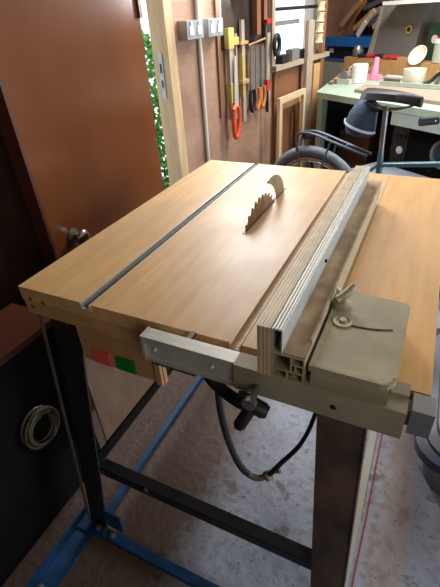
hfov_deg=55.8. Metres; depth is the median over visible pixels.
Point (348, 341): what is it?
fence
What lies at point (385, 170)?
crate
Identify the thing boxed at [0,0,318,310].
wall
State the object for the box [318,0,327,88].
plank
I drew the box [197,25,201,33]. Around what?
outlet
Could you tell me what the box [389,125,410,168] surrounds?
control box
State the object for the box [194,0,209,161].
conduit pipe
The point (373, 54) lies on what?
pliers
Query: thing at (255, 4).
stock
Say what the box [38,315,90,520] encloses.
rod
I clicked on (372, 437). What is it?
batten
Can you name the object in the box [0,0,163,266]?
door
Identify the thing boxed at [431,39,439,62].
paint pot
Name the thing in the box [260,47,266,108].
saw
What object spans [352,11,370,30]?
timber offcut
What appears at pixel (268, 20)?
clamp
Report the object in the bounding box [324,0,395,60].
rack
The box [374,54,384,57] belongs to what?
pliers
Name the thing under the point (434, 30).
tin
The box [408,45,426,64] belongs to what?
dish
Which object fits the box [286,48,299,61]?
box
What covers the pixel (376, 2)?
timber offcut
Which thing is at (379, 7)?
timber offcut
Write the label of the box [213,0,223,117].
batten
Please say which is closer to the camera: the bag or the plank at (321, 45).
the bag
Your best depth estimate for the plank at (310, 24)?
2.98 m
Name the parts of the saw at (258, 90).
saw plate, saw handle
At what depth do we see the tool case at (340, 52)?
4.63 m
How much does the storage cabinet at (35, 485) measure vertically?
0.680 m
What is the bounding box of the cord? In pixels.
[352,434,382,586]
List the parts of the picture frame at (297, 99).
rail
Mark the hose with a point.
(437, 75)
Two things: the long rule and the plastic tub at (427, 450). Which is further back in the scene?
the long rule
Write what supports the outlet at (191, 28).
attached to the outlet at (187, 29)
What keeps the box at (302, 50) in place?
on the window
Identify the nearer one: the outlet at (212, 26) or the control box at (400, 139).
the outlet at (212, 26)
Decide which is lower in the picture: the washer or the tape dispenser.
the washer
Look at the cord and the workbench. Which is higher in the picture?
the workbench
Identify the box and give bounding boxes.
[275,54,288,63]
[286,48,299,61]
[299,48,304,58]
[337,124,393,163]
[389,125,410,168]
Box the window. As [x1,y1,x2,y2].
[269,0,329,71]
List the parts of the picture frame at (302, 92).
rail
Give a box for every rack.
[220,0,268,50]
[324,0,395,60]
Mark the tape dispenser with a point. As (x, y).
(344, 79)
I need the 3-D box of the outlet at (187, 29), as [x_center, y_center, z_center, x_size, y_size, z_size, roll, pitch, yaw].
[-0.134,-1.236,1.946,0.056,0.076,0.135,17,40,28]
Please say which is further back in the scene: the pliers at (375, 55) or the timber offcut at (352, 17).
the timber offcut at (352, 17)
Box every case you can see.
[327,46,368,58]
[434,71,439,84]
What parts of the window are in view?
pane, sill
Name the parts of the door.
knob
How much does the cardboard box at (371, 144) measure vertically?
0.199 m
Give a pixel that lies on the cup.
(359, 73)
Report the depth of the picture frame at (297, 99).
3.00 m
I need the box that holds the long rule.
[237,20,248,121]
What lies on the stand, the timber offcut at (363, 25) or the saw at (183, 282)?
the saw at (183, 282)
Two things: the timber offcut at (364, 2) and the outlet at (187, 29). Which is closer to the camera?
the outlet at (187, 29)
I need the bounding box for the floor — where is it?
[1,297,439,586]
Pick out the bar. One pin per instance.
(262, 38)
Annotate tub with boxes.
[402,67,426,83]
[414,328,439,495]
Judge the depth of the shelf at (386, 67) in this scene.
3.35 m
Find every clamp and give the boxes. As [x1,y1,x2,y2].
[234,34,238,96]
[262,18,271,111]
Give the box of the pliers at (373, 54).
[366,53,376,57]
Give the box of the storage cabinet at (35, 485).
[0,303,100,586]
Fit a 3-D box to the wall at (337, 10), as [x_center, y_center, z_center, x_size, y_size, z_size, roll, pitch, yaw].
[2.679,-2.015,3.050,0.070,2.400,6.051,-18,36,-19]
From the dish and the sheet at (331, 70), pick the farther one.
the sheet at (331, 70)
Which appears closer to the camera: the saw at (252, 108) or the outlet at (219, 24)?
the outlet at (219, 24)
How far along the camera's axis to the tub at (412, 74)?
2.95 m
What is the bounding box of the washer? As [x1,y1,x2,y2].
[333,315,352,327]
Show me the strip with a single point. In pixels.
(320, 15)
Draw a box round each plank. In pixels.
[302,20,314,167]
[307,63,319,167]
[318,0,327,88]
[354,84,439,104]
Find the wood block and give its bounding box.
[397,57,407,60]
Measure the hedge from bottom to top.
1.368 m
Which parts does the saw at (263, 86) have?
saw plate, saw handle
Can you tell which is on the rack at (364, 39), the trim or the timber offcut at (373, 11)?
the timber offcut at (373, 11)
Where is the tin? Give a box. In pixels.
[424,22,439,60]
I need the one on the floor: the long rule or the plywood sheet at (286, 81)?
the plywood sheet at (286, 81)
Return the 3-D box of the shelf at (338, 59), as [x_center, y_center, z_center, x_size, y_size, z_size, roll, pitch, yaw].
[1.693,-2.513,4.460,0.420,0.020,1.310,-18,36,-19]
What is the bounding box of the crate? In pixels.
[351,162,428,177]
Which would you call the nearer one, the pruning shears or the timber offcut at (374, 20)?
the pruning shears
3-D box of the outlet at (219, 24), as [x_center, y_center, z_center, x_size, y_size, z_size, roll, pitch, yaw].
[-0.001,-1.331,2.075,0.003,0.036,0.032,17,40,28]
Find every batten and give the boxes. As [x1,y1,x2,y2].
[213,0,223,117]
[345,430,376,586]
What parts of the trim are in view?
strike plate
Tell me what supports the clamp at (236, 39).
hanging from the tool rack at (232, 11)
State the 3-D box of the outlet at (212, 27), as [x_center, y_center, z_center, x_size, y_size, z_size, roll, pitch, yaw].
[-0.039,-1.323,2.065,0.056,0.076,0.135,17,40,28]
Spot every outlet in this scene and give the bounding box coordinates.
[177,19,203,40]
[189,26,193,34]
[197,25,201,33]
[202,18,222,37]
[210,24,214,32]
[218,23,221,31]
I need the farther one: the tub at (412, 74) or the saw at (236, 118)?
the tub at (412, 74)
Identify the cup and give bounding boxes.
[348,63,368,83]
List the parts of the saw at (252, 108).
saw plate, saw handle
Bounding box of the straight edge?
[267,32,269,102]
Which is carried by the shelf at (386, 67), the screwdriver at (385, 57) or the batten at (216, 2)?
the screwdriver at (385, 57)
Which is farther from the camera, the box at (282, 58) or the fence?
the box at (282, 58)
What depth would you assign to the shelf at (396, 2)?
3.05 m
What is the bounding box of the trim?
[146,0,188,185]
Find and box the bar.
[248,38,265,45]
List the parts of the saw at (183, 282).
leg, frame, panel, switch panel, rail plate, guide rail, clamp handle, saw blade, leg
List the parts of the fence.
wing lever, wing lever, scale plate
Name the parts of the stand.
rail, corner plate, corner plate, rail, cross rail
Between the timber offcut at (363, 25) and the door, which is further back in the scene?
the timber offcut at (363, 25)
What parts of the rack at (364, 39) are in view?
panel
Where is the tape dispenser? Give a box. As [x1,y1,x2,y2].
[337,71,352,84]
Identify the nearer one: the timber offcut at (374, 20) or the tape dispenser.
the tape dispenser
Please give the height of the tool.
0.161 m
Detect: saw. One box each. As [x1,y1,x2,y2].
[18,160,439,586]
[231,56,241,139]
[249,45,256,112]
[255,46,260,110]
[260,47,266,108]
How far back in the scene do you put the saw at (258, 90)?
2.53 m
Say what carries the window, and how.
in the wall at (253, 145)
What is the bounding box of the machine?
[403,129,439,178]
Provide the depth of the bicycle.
2.20 m
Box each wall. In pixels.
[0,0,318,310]
[324,0,357,62]
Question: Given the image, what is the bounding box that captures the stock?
[251,0,260,34]
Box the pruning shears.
[390,55,405,59]
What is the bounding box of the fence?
[257,165,410,404]
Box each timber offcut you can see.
[337,21,347,35]
[340,0,362,27]
[341,10,357,35]
[348,0,366,27]
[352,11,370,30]
[356,20,366,36]
[363,0,386,10]
[365,8,375,23]
[368,16,377,26]
[369,6,380,21]
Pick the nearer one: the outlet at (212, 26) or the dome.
the outlet at (212, 26)
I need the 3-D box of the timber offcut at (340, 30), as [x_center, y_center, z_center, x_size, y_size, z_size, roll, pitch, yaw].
[1.391,-3.026,4.681,0.018,0.201,0.171,-18,36,-19]
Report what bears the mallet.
hanging from the tool rack at (232, 11)
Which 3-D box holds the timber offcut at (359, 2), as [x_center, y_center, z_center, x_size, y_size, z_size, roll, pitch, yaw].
[1.404,-3.003,4.447,0.018,0.257,0.311,-18,36,-19]
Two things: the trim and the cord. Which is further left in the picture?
the trim
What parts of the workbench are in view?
leg, bench strip, bench strip, aluminium strip, rail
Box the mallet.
[261,0,266,19]
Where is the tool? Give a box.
[367,57,381,80]
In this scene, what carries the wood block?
on the shelf at (386, 67)
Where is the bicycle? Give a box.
[274,88,439,296]
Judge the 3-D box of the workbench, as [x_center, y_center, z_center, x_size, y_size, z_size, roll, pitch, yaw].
[1.426,-0.984,2.993,1.059,0.908,2.547,-22,38,-25]
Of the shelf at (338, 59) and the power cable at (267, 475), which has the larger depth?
the shelf at (338, 59)
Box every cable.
[215,392,316,480]
[218,0,220,17]
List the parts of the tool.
stem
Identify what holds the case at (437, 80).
on the workbench
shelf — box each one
[324,57,343,60]
[334,34,372,36]
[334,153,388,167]
[343,56,439,81]
[382,0,439,4]
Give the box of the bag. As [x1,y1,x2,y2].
[344,100,378,137]
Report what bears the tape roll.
hanging from the window
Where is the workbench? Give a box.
[313,73,439,168]
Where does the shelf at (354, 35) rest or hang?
attached to the rack at (364, 39)
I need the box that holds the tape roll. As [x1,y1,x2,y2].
[272,33,281,56]
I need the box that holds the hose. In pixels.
[424,71,439,83]
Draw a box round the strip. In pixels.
[315,1,325,42]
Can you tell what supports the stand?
on the floor
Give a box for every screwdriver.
[358,53,366,57]
[383,55,391,59]
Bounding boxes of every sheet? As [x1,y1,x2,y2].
[271,65,300,166]
[322,61,343,86]
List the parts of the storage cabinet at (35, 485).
cabinet lid, cable coil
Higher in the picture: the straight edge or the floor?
the straight edge
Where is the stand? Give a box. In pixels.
[25,376,219,586]
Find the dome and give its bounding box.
[352,45,363,56]
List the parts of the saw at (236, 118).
saw plate, saw handle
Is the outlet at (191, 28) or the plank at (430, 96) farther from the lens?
the plank at (430, 96)
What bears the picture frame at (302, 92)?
attached to the wall at (253, 145)
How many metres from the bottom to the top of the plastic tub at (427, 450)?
0.272 m
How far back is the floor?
1.41 m
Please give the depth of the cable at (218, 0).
2.07 m
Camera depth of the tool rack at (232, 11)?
2.26 m
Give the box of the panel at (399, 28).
[367,2,439,56]
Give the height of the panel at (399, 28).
0.372 m
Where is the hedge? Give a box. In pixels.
[142,30,169,189]
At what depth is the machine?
2.54 m
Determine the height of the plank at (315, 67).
1.040 m
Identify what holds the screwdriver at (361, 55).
on the shelf at (386, 67)
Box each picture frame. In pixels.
[276,88,305,166]
[281,96,300,166]

